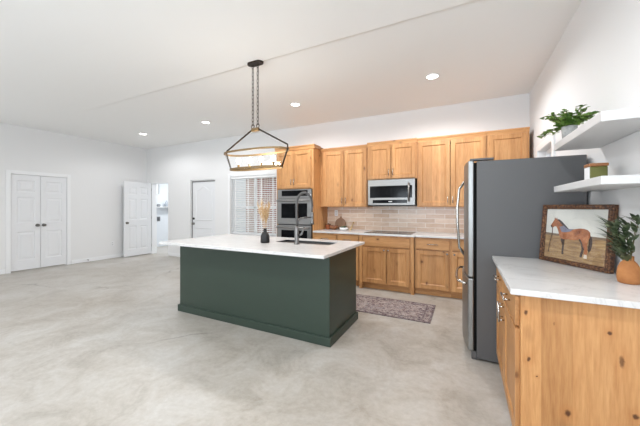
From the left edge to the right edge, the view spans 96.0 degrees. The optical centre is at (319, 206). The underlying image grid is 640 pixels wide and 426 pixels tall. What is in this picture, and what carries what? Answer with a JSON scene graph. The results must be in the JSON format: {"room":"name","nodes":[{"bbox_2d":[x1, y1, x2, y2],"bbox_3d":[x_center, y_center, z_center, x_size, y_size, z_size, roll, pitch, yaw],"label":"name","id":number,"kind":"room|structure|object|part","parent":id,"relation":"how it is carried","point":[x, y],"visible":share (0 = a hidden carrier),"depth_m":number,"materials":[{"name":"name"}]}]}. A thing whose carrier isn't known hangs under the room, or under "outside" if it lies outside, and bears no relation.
{"room":"kitchen","nodes":[
{"label":"kitchen","id":0,"kind":"room"},
{"bbox_2d":[0,122,146,273],"bbox_3d":[-7.021,-0.172,4.620,0.140,3.035,8.520,0,0,27],"label":"wall","id":1,"kind":"structure","parent":0,"point":[98,170],"depth_m":7.01,"materials":[{"name":"white paint"}]},
{"bbox_2d":[11,174,39,270],"bbox_3d":[-6.195,0.324,6.078,0.103,1.990,0.454,0,0,27],"label":"door","id":2,"kind":"structure","parent":1,"relation":"in","point":[25,189],"depth_m":6.08,"materials":[{"name":"white paint"}]},
{"bbox_2d":[6,170,70,273],"bbox_3d":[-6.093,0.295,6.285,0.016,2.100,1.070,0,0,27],"label":"trim","id":3,"kind":"structure","parent":1,"relation":"attached to","point":[8,172],"depth_m":5.91,"materials":[{"name":"white paint"}]},
{"bbox_2d":[40,176,65,266],"bbox_3d":[-5.987,0.324,6.490,0.103,1.990,0.454,0,0,27],"label":"door","id":4,"kind":"structure","parent":1,"relation":"in","point":[52,189],"depth_m":6.48,"materials":[{"name":"white paint"}]},
{"bbox_2d":[0,253,123,273],"bbox_3d":[-6.953,1.300,4.585,0.014,0.090,8.520,0,0,27],"label":"baseboard","id":5,"kind":"structure","parent":1,"relation":"attached to","point":[122,254],"depth_m":7.17,"materials":[{"name":"white paint"}]},
{"bbox_2d":[157,179,245,246],"bbox_3d":[-4.217,0.045,9.287,2.900,2.600,2.060,0,0,27],"label":"wall","id":6,"kind":"structure","parent":0,"point":[162,211],"depth_m":9.82,"materials":[{"name":"white paint"}]},
{"bbox_2d":[0,245,511,425],"bbox_3d":[-2.937,1.395,3.824,10.670,0.100,11.060,0,0,27],"label":"floor","id":7,"kind":"structure","parent":0,"point":[106,342],"depth_m":2.44,"materials":[{"name":"concrete"}]},
{"bbox_2d":[178,246,357,346],"bbox_3d":[-0.693,0.904,3.598,2.180,0.882,0.800,0,0,27],"label":"kitchen island","id":8,"kind":"object","parent":7,"relation":"on","point":[311,300],"visible":0.74,"depth_m":3.13,"materials":[{"name":"green paint"}]},
{"bbox_2d":[159,234,364,258],"bbox_3d":[-0.719,0.446,3.569,2.270,0.030,1.155,0,0,27],"label":"island countertop","id":9,"kind":"structure","parent":8,"relation":"on","point":[231,242],"depth_m":3.22,"materials":[{"name":"white stone"}]},
{"bbox_2d":[260,228,269,242],"bbox_3d":[-0.662,0.343,3.471,0.110,0.175,0.110,0,0,27],"label":"vase","id":10,"kind":"object","parent":9,"relation":"on","point":[265,238],"visible":0.99,"depth_m":3.43,"materials":[{"name":"black ceramic"}]},
{"bbox_2d":[257,198,270,227],"bbox_3d":[-0.676,0.128,3.473,0.161,0.486,0.134,0,0,-44],"label":"dried pampas grass","id":11,"kind":"object","parent":10,"relation":"in","point":[264,211],"depth_m":3.46,"materials":[{"name":"beige plant"}]},
{"bbox_2d":[294,192,313,244],"bbox_3d":[-0.169,0.122,3.406,0.306,0.617,0.112,0,0,-42],"label":"faucet","id":12,"kind":"object","parent":9,"relation":"on","point":[296,228],"visible":1,"depth_m":3.33,"materials":[{"name":"silver metal"}]},
{"bbox_2d":[277,240,335,244],"bbox_3d":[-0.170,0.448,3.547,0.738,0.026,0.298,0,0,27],"label":"sink","id":13,"kind":"object","parent":9,"relation":"in","point":[286,241],"visible":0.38,"depth_m":3.65,"materials":[{"name":"grey metal"}]},
{"bbox_3d":[-0.693,1.302,3.598,2.180,0.085,0.800,0,0,27],"label":"board","id":14,"kind":"part","parent":8,"relation":"part of","materials":[{"name":"green paint"}]},
{"bbox_2d":[275,144,327,238],"bbox_3d":[-0.358,0.102,5.660,0.870,2.485,0.654,0,0,27],"label":"tall cabinet","id":15,"kind":"object","parent":7,"relation":"on","point":[301,166],"visible":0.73,"depth_m":5.38,"materials":[{"name":"brown wood"}]},
{"bbox_3d":[-0.670,-0.700,5.502,0.371,0.680,0.020,0,0,27],"label":"door","id":16,"kind":"part","parent":15,"relation":"part of","materials":[{"name":"brown wood"}]},
{"bbox_2d":[276,189,312,238],"bbox_3d":[-0.379,0.300,5.619,0.746,1.270,0.650,0,0,27],"label":"double wall oven","id":17,"kind":"object","parent":15,"relation":"in","point":[286,204],"visible":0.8,"depth_m":5.39,"materials":[{"name":"silver metal"}]},
{"bbox_3d":[-0.510,0.385,5.357,0.686,0.028,0.065,0,0,27],"label":"handle","id":18,"kind":"part","parent":17,"relation":"part of","materials":[{"name":"silver metal"}]},
{"bbox_3d":[-0.510,-0.118,5.357,0.686,0.028,0.065,0,0,27],"label":"handle","id":19,"kind":"part","parent":17,"relation":"part of","materials":[{"name":"silver metal"}]},
{"bbox_3d":[-0.488,0.081,5.402,0.746,0.488,0.035,0,0,27],"label":"door","id":20,"kind":"part","parent":17,"relation":"part of","materials":[{"name":"silver metal"}]},
{"bbox_3d":[-0.488,0.627,5.402,0.746,0.575,0.035,0,0,27],"label":"door","id":21,"kind":"part","parent":17,"relation":"part of","materials":[{"name":"silver metal"}]},
{"bbox_3d":[-0.484,-0.250,5.409,0.746,0.160,0.020,0,0,27],"label":"control panel frame","id":22,"kind":"part","parent":17,"relation":"part of","materials":[{"name":"silver metal"}]},
{"bbox_3d":[-0.481,-0.258,5.394,0.566,0.105,0.003,0,0,27],"label":"control panel","id":23,"kind":"part","parent":17,"relation":"part of","materials":[{"name":"black glass"}]},
{"bbox_3d":[-0.352,-1.105,5.671,0.870,0.070,0.628,0,0,27],"label":"crown moulding","id":24,"kind":"part","parent":15,"relation":"part of","materials":[{"name":"brown wood"}]},
{"bbox_3d":[-0.332,-0.700,5.332,0.378,0.680,0.020,0,0,27],"label":"door","id":25,"kind":"part","parent":15,"relation":"part of","materials":[{"name":"brown wood"}]},
{"bbox_2d":[314,233,358,285],"bbox_3d":[0.399,0.904,5.272,0.886,0.882,0.644,0,0,27],"label":"base cabinet","id":26,"kind":"object","parent":7,"relation":"on","point":[327,236],"visible":0.18,"depth_m":4.93,"materials":[{"name":"brown wood"}]},
{"bbox_3d":[0.094,0.564,5.117,0.437,0.153,0.020,0,0,27],"label":"drawer","id":27,"kind":"part","parent":26,"relation":"part of","materials":[{"name":"brown wood"}]},
{"bbox_3d":[0.477,0.564,4.923,0.385,0.153,0.020,0,0,27],"label":"drawer","id":28,"kind":"part","parent":26,"relation":"part of","materials":[{"name":"brown wood"}]},
{"bbox_3d":[0.477,0.945,4.923,0.385,0.576,0.020,0,0,27],"label":"door","id":29,"kind":"part","parent":26,"relation":"part of","materials":[{"name":"brown wood"}]},
{"bbox_2d":[359,235,414,294],"bbox_3d":[1.178,0.904,4.859,0.873,0.882,0.679,0,0,27],"label":"base cabinet","id":30,"kind":"object","parent":7,"relation":"on","point":[385,262],"visible":0.98,"depth_m":4.58,"materials":[{"name":"brown wood"}]},
{"bbox_3d":[0.687,0.904,4.800,0.050,0.882,0.052,0,0,27],"label":"corner post","id":31,"kind":"part","parent":30,"relation":"part of","materials":[{"name":"brown wood"}]},
{"bbox_3d":[0.883,0.945,4.674,0.380,0.576,0.020,0,0,27],"label":"door","id":32,"kind":"part","parent":30,"relation":"part of","materials":[{"name":"brown wood"}]},
{"bbox_3d":[1.046,0.564,4.591,0.746,0.153,0.020,0,0,27],"label":"drawer","id":33,"kind":"part","parent":30,"relation":"part of","materials":[{"name":"brown wood"}]},
{"bbox_3d":[1.220,0.945,4.503,0.356,0.576,0.020,0,0,27],"label":"door","id":34,"kind":"part","parent":30,"relation":"part of","materials":[{"name":"brown wood"}]},
{"bbox_3d":[1.421,0.904,4.429,0.050,0.882,0.052,0,0,27],"label":"corner post","id":35,"kind":"part","parent":30,"relation":"part of","materials":[{"name":"brown wood"}]},
{"bbox_2d":[356,294,435,323],"bbox_3d":[0.530,1.340,4.068,2.000,0.008,0.680,0,0,27],"label":"runner rug","id":36,"kind":"object","parent":7,"relation":"on","point":[407,310],"visible":0.57,"depth_m":3.79,"materials":[{"name":"fabric"}]},
{"bbox_2d":[415,237,450,297],"bbox_3d":[1.804,0.904,4.562,0.509,0.882,0.644,0,0,27],"label":"base cabinet","id":37,"kind":"object","parent":7,"relation":"on","point":[432,255],"visible":0.97,"depth_m":4.32,"materials":[{"name":"brown wood"}]},
{"bbox_3d":[1.685,0.564,4.314,0.464,0.153,0.020,0,0,27],"label":"drawer","id":38,"kind":"part","parent":37,"relation":"part of","materials":[{"name":"brown wood"}]},
{"bbox_3d":[1.685,0.945,4.314,0.464,0.576,0.020,0,0,27],"label":"door","id":39,"kind":"part","parent":37,"relation":"part of","materials":[{"name":"brown wood"}]},
{"bbox_2d":[451,239,463,298],"bbox_3d":[2.496,0.904,4.213,1.038,0.882,0.644,0,0,27],"label":"base cabinet","id":40,"kind":"object","parent":7,"relation":"on","point":[457,258],"visible":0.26,"depth_m":4.16,"materials":[{"name":"brown wood"}]},
{"bbox_2d":[313,229,463,238],"bbox_3d":[1.477,0.446,4.718,3.311,0.030,0.664,0,0,27],"label":"countertop","id":41,"kind":"structure","parent":40,"relation":"on","point":[337,231],"depth_m":4.68,"materials":[{"name":"white stone"}]},
{"bbox_2d":[335,216,345,228],"bbox_3d":[0.396,0.308,5.600,0.220,0.246,0.080,0,0,27],"label":"cutting board","id":42,"kind":"object","parent":41,"relation":"on","point":[340,221],"visible":0.73,"depth_m":5.59,"materials":[{"name":"brown wood"}]},
{"bbox_2d":[339,226,347,229],"bbox_3d":[0.441,0.391,5.356,0.160,0.080,0.158,0,0,27],"label":"bowl","id":43,"kind":"object","parent":41,"relation":"on","point":[340,227],"visible":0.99,"depth_m":5.31,"materials":[{"name":"white ceramic"}]},
{"bbox_2d":[364,230,415,234],"bbox_3d":[1.193,0.427,4.870,0.760,0.007,0.510,0,0,27],"label":"cooktop","id":44,"kind":"object","parent":41,"relation":"in","point":[372,231],"visible":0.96,"depth_m":4.80,"materials":[{"name":"black glass"}]},
{"bbox_3d":[2.135,0.564,4.087,0.472,0.153,0.020,0,0,27],"label":"drawer","id":45,"kind":"part","parent":40,"relation":"part of","materials":[{"name":"brown wood"}]},
{"bbox_3d":[2.135,0.945,4.087,0.472,0.576,0.020,0,0,27],"label":"door","id":46,"kind":"part","parent":40,"relation":"part of","materials":[{"name":"brown wood"}]},
{"bbox_2d":[455,155,586,362],"bbox_3d":[1.815,0.458,2.783,0.919,1.767,0.875,0,0,27],"label":"refrigerator","id":47,"kind":"object","parent":7,"relation":"on","point":[504,200],"visible":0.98,"depth_m":2.45,"materials":[{"name":"grey paint"}]},
{"bbox_3d":[1.430,0.115,2.927,0.084,0.752,0.022,0,0,27],"label":"handle","id":48,"kind":"part","parent":47,"relation":"part of","materials":[{"name":"silver metal"}]},
{"bbox_3d":[1.452,0.683,2.967,0.106,0.037,0.794,0,0,27],"label":"handle","id":49,"kind":"part","parent":47,"relation":"part of","materials":[{"name":"silver metal"}]},
{"bbox_3d":[1.506,0.949,2.939,0.095,0.637,0.873,0,0,27],"label":"freezer drawer","id":50,"kind":"part","parent":47,"relation":"part of","materials":[{"name":"silver metal"}]},
{"bbox_3d":[1.413,0.106,2.740,0.080,1.028,0.434,0,0,27],"label":"door","id":51,"kind":"part","parent":47,"relation":"part of","materials":[{"name":"silver metal"}]},
{"bbox_2d":[493,267,639,425],"bbox_3d":[1.512,0.896,1.836,0.652,0.898,1.060,0,0,27],"label":"base cabinet","id":52,"kind":"object","parent":7,"relation":"on","point":[562,363],"visible":0.93,"depth_m":1.40,"materials":[{"name":"brown wood"}]},
{"bbox_3d":[1.384,0.547,2.200,0.020,0.155,0.505,0,0,27],"label":"drawer","id":53,"kind":"part","parent":52,"relation":"part of","materials":[{"name":"brown wood"}]},
{"bbox_3d":[1.384,0.935,2.200,0.020,0.590,0.505,0,0,27],"label":"door","id":54,"kind":"part","parent":52,"relation":"part of","materials":[{"name":"brown wood"}]},
{"bbox_3d":[1.226,0.720,1.952,0.038,0.120,0.013,0,0,27],"label":"handle","id":55,"kind":"part","parent":52,"relation":"part of","materials":[{"name":"silver metal"}]},
{"bbox_3d":[1.126,0.545,1.753,0.038,0.013,0.150,0,0,27],"label":"handle","id":56,"kind":"part","parent":52,"relation":"part of","materials":[{"name":"silver metal"}]},
{"bbox_3d":[1.152,0.547,1.740,0.020,0.155,0.505,0,0,27],"label":"drawer","id":57,"kind":"part","parent":52,"relation":"part of","materials":[{"name":"brown wood"}]},
{"bbox_3d":[1.152,0.935,1.740,0.020,0.590,0.505,0,0,27],"label":"door","id":58,"kind":"part","parent":52,"relation":"part of","materials":[{"name":"brown wood"}]},
{"bbox_2d":[492,256,639,308],"bbox_3d":[1.507,0.430,1.817,0.643,0.030,1.113,0,0,27],"label":"countertop","id":59,"kind":"structure","parent":52,"relation":"on","point":[532,277],"depth_m":1.58,"materials":[{"name":"white stone"}]},
{"bbox_2d":[539,204,618,273],"bbox_3d":[1.792,0.199,2.033,0.078,0.431,0.503,0,0,-6],"label":"framed picture","id":60,"kind":"object","parent":59,"relation":"on","point":[569,236],"visible":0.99,"depth_m":1.99,"materials":[{"name":"brown wood"}]},
{"bbox_2d":[544,209,607,266],"bbox_3d":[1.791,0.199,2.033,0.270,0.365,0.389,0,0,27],"label":"print","id":61,"kind":"object","parent":60,"relation":"attached to","point":[571,237],"depth_m":2.01,"materials":[{"name":"multicoloured paper"}]},
{"bbox_2d":[616,256,639,284],"bbox_3d":[1.683,0.341,1.570,0.095,0.147,0.094,0,0,27],"label":"terracotta vase","id":62,"kind":"object","parent":59,"relation":"on","point":[628,272],"visible":0.86,"depth_m":1.54,"materials":[{"name":"orange ceramic"}]},
{"bbox_2d":[597,213,639,260],"bbox_3d":[1.621,0.208,1.594,0.184,0.354,0.316,0,0,27],"label":"leafy branches","id":63,"kind":"object","parent":62,"relation":"in","point":[619,243],"visible":0.93,"depth_m":1.55,"materials":[{"name":"green plant"}]},
{"bbox_3d":[1.303,0.896,1.358,0.593,0.898,0.019,0,0,27],"label":"panel","id":64,"kind":"part","parent":52,"relation":"part of","materials":[{"name":"brown wood"}]},
{"bbox_2d":[0,0,581,148],"bbox_3d":[-2.884,-1.742,2.531,9.410,0.137,8.800,0,0,27],"label":"ceiling","id":65,"kind":"structure","parent":0,"point":[113,71],"depth_m":3.31,"materials":[{"name":"white paint"}]},
{"bbox_2d":[224,60,288,170],"bbox_3d":[-0.752,-1.067,3.348,0.912,1.254,0.330,0,0,27],"label":"chandelier","id":66,"kind":"object","parent":65,"relation":"hanging from","point":[255,63],"visible":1,"depth_m":3.33,"materials":[{"name":"brown metal"}]},
{"bbox_3d":[-0.971,-0.680,3.459,0.421,0.467,0.019,0,0,27],"label":"arm","id":67,"kind":"part","parent":66,"relation":"part of","materials":[{"name":"brown metal"}]},
{"bbox_3d":[-0.752,-0.450,3.348,0.736,0.012,0.014,0,0,27],"label":"rail","id":68,"kind":"part","parent":66,"relation":"part of","materials":[{"name":"gold metal"}]},
{"bbox_3d":[-0.784,-1.304,3.364,0.024,0.718,0.024,0,0,-18],"label":"chain","id":69,"kind":"part","parent":66,"relation":"part of","materials":[{"name":"brown metal"}]},
{"bbox_3d":[-0.720,-1.304,3.332,0.024,0.718,0.024,0,0,-18],"label":"chain","id":70,"kind":"part","parent":66,"relation":"part of","materials":[{"name":"brown metal"}]},
{"bbox_2d":[271,155,275,164],"bbox_3d":[-0.524,-0.519,3.233,0.056,0.126,0.056,0,0,27],"label":"socket","id":71,"kind":"object","parent":66,"relation":"attached to","point":[273,157],"depth_m":3.22,"materials":[{"name":"beige"}]},
{"bbox_3d":[-0.532,-0.680,3.237,0.421,0.467,0.019,0,0,27],"label":"arm","id":72,"kind":"part","parent":66,"relation":"part of","materials":[{"name":"brown metal"}]},
{"bbox_2d":[290,102,300,106],"bbox_3d":[-0.407,-1.685,4.742,0.176,0.008,0.176,0,0,27],"label":"recessed light","id":73,"kind":"object","parent":65,"relation":"in","point":[294,104],"visible":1,"depth_m":4.74,"materials":[{"name":"white paint"}]},
{"bbox_2d":[425,73,439,79],"bbox_3d":[1.454,-1.685,3.724,0.176,0.008,0.176,0,0,27],"label":"recessed light","id":74,"kind":"object","parent":65,"relation":"in","point":[432,76],"visible":1,"depth_m":3.72,"materials":[{"name":"white paint"}]},
{"bbox_2d":[427,75,437,78],"bbox_3d":[1.454,-1.687,3.724,0.136,0.002,0.136,0,0,27],"label":"diffuser","id":75,"kind":"object","parent":74,"relation":"attached to","point":[428,76],"depth_m":3.72,"materials":[{"name":"white plastic"}]},
{"bbox_2d":[147,93,529,253],"bbox_3d":[-0.932,-0.172,6.397,9.410,3.035,0.140,0,0,27],"label":"wall","id":76,"kind":"structure","parent":0,"point":[178,165],"depth_m":6.25,"materials":[{"name":"white paint"}]},
{"bbox_2d":[124,181,151,256],"bbox_3d":[-4.992,0.323,7.938,0.103,2.005,0.743,0,0,27],"label":"door","id":77,"kind":"structure","parent":76,"relation":"in","point":[137,195],"depth_m":7.92,"materials":[{"name":"white paint"}]},
{"bbox_2d":[152,182,167,253],"bbox_3d":[-4.486,0.330,8.189,0.730,2.030,0.142,0,0,27],"label":"trim","id":78,"kind":"structure","parent":76,"relation":"attached to","point":[154,185],"depth_m":8.35,"materials":[{"name":"white paint"}]},
{"bbox_2d":[149,251,179,256],"bbox_3d":[-2.808,1.300,7.257,5.005,0.090,0.014,0,0,27],"label":"baseboard","id":79,"kind":"structure","parent":76,"relation":"attached to","point":[169,254],"depth_m":7.85,"materials":[{"name":"white paint"}]},
{"bbox_2d":[191,180,214,237],"bbox_3d":[-2.997,0.329,7.401,0.872,2.008,0.108,0,0,27],"label":"door","id":80,"kind":"structure","parent":76,"relation":"in","point":[203,192],"depth_m":7.42,"materials":[{"name":"white paint"}]},
{"bbox_2d":[191,179,214,237],"bbox_3d":[-2.974,0.325,7.444,0.900,2.040,0.110,0,0,27],"label":"trim","id":81,"kind":"structure","parent":76,"relation":"attached to","point":[211,179],"depth_m":7.59,"materials":[{"name":"white paint"}]},
{"bbox_2d":[228,171,276,236],"bbox_3d":[-1.534,-0.062,6.681,1.480,1.465,0.165,0,0,27],"label":"window","id":82,"kind":"structure","parent":76,"relation":"in","point":[265,172],"depth_m":6.73,"materials":[{"name":"white paint"}]},
{"bbox_2d":[231,174,275,235],"bbox_3d":[-1.540,-0.042,6.670,1.344,1.362,0.070,0,0,27],"label":"window blind","id":83,"kind":"object","parent":82,"relation":"attached to","point":[261,177],"visible":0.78,"depth_m":6.68,"materials":[{"name":"white paint"}]},
{"bbox_3d":[-1.540,0.627,6.670,1.336,0.024,0.044,0,0,27],"label":"rail","id":84,"kind":"part","parent":83,"relation":"part of","materials":[{"name":"white paint"}]},
{"bbox_2d":[320,144,372,206],"bbox_3d":[0.481,-0.547,5.387,0.932,1.095,0.384,0,0,27],"label":"upper cabinet","id":85,"kind":"object","parent":76,"relation":"attached to","point":[343,170],"visible":0.98,"depth_m":5.23,"materials":[{"name":"brown wood"}]},
{"bbox_3d":[0.249,-0.519,5.341,0.420,1.014,0.020,0,0,27],"label":"door","id":86,"kind":"part","parent":85,"relation":"part of","materials":[{"name":"brown wood"}]},
{"bbox_3d":[0.487,-1.062,5.399,0.932,0.065,0.358,0,0,27],"label":"crown moulding","id":87,"kind":"part","parent":85,"relation":"part of","materials":[{"name":"brown wood"}]},
{"bbox_3d":[0.633,-0.519,5.147,0.419,1.014,0.020,0,0,27],"label":"door","id":88,"kind":"part","parent":85,"relation":"part of","materials":[{"name":"brown wood"}]},
{"bbox_2d":[367,138,416,179],"bbox_3d":[1.264,-0.792,4.981,0.828,0.645,0.404,0,0,27],"label":"upper cabinet","id":89,"kind":"object","parent":76,"relation":"attached to","point":[392,159],"visible":0.98,"depth_m":4.82,"materials":[{"name":"brown wood"}]},
{"bbox_3d":[1.017,-0.764,4.931,0.387,0.564,0.020,0,0,27],"label":"door","id":90,"kind":"part","parent":89,"relation":"part of","materials":[{"name":"brown wood"}]},
{"bbox_3d":[1.270,-1.083,4.992,0.828,0.065,0.378,0,0,27],"label":"crown moulding","id":91,"kind":"part","parent":89,"relation":"part of","materials":[{"name":"brown wood"}]},
{"bbox_3d":[1.373,-0.764,4.751,0.388,0.564,0.020,0,0,27],"label":"door","id":92,"kind":"part","parent":89,"relation":"part of","materials":[{"name":"brown wood"}]},
{"bbox_2d":[368,178,416,205],"bbox_3d":[1.255,-0.239,4.957,0.783,0.447,0.439,0,0,27],"label":"microwave","id":93,"kind":"object","parent":76,"relation":"attached to","point":[390,192],"visible":0.94,"depth_m":4.79,"materials":[{"name":"silver metal"}]},
{"bbox_3d":[1.161,-0.092,4.815,0.573,0.055,0.002,0,0,27],"label":"control panel","id":94,"kind":"part","parent":93,"relation":"part of","materials":[{"name":"black glass"}]},
{"bbox_2d":[328,206,463,233],"bbox_3d":[1.630,0.215,5.019,3.310,0.460,0.010,0,0,27],"label":"backsplash","id":95,"kind":"structure","parent":76,"relation":"attached to","point":[382,218],"depth_m":5.11,"materials":[{"name":"beige tile"}]},
{"bbox_2d":[417,131,486,206],"bbox_3d":[2.079,-0.555,4.581,0.983,1.110,0.384,0,0,27],"label":"upper cabinet","id":96,"kind":"object","parent":76,"relation":"attached to","point":[441,160],"visible":0.91,"depth_m":4.49,"materials":[{"name":"brown wood"}]},
{"bbox_3d":[1.799,-0.526,4.559,0.467,1.029,0.020,0,0,27],"label":"door","id":97,"kind":"part","parent":96,"relation":"part of","materials":[{"name":"brown wood"}]},
{"bbox_3d":[2.085,-1.077,4.592,0.983,0.065,0.358,0,0,27],"label":"crown moulding","id":98,"kind":"part","parent":96,"relation":"part of","materials":[{"name":"brown wood"}]},
{"bbox_3d":[2.228,-0.526,4.342,0.472,1.029,0.020,0,0,27],"label":"door","id":99,"kind":"part","parent":96,"relation":"part of","materials":[{"name":"brown wood"}]},
{"bbox_2d":[487,127,529,160],"bbox_3d":[2.747,-0.555,4.244,0.510,1.110,0.384,0,0,27],"label":"upper cabinet","id":100,"kind":"object","parent":76,"relation":"attached to","point":[513,143],"visible":0.38,"depth_m":4.11,"materials":[{"name":"brown wood"}]},
{"bbox_3d":[2.753,-1.077,4.255,0.510,0.065,0.358,0,0,27],"label":"crown moulding","id":101,"kind":"part","parent":100,"relation":"part of","materials":[{"name":"brown wood"}]},
{"bbox_2d":[561,125,577,138],"bbox_3d":[1.761,-0.517,2.035,0.092,0.100,0.091,0,0,27],"label":"pot","id":102,"kind":"object","parent":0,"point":[565,129],"depth_m":2.01,"materials":[{"name":"white ceramic"}]},
{"bbox_2d":[530,0,639,272],"bbox_3d":[1.254,-0.172,0.442,0.140,3.035,8.520,0,0,27],"label":"wall","id":103,"kind":"structure","parent":0,"point":[595,62],"depth_m":2.03,"materials":[{"name":"white paint"}]},
{"bbox_2d":[536,134,554,157],"bbox_3d":[2.723,-0.338,3.397,0.140,0.905,0.830,0,0,27],"label":"window","id":104,"kind":"structure","parent":103,"relation":"in","point":[550,152],"depth_m":3.34,"materials":[{"name":"white paint"}]},
{"bbox_3d":[2.763,-0.335,3.377,0.050,0.760,0.680,0,0,27],"label":"frame","id":105,"kind":"part","parent":104,"relation":"part of","materials":[{"name":"white paint"}]},
{"bbox_2d":[554,107,639,150],"bbox_3d":[1.674,-0.442,1.720,0.259,0.050,0.840,0,0,27],"label":"floating shelf","id":106,"kind":"object","parent":103,"relation":"attached to","point":[606,127],"visible":1,"depth_m":1.59,"materials":[{"name":"white wood"}]},
{"bbox_2d":[538,105,598,138],"bbox_3d":[1.746,-0.573,2.035,0.334,0.211,0.375,0,0,27],"label":"ivy","id":107,"kind":"object","parent":106,"relation":"on","point":[568,122],"visible":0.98,"depth_m":1.99,"materials":[{"name":"green plant"}]},
{"bbox_2d":[554,174,639,191],"bbox_3d":[1.674,-0.131,1.720,0.259,0.042,0.840,0,0,27],"label":"floating shelf","id":108,"kind":"object","parent":103,"relation":"attached to","point":[613,182],"visible":1,"depth_m":1.52,"materials":[{"name":"white wood"}]},
{"bbox_2d":[584,162,608,179],"bbox_3d":[1.743,-0.212,1.819,0.094,0.120,0.093,0,0,27],"label":"canister","id":109,"kind":"object","parent":108,"relation":"on","point":[591,170],"visible":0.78,"depth_m":1.79,"materials":[{"name":"green ceramic"}]},
{"bbox_3d":[1.743,-0.263,1.819,0.094,0.020,0.093,0,0,27],"label":"lid","id":110,"kind":"part","parent":109,"relation":"part of","materials":[{"name":"brown wood"}]},
{"label":"outside","id":111,"kind":"structure","parent":0,"visible":0},
{"bbox_3d":[2.594,1.515,14.015,24.000,0.100,16.640,0,0,27],"label":"ground","id":112,"kind":"structure","parent":111,"visible":0},
{"bbox_2d":[246,177,275,232],"bbox_3d":[-3.430,-0.395,15.174,2.400,3.720,2.400,0,0,27],"label":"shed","id":113,"kind":"object","parent":112,"relation":"on","point":[265,181],"visible":0.08,"depth_m":14.22,"materials":[{"name":"wood"}]}
]}

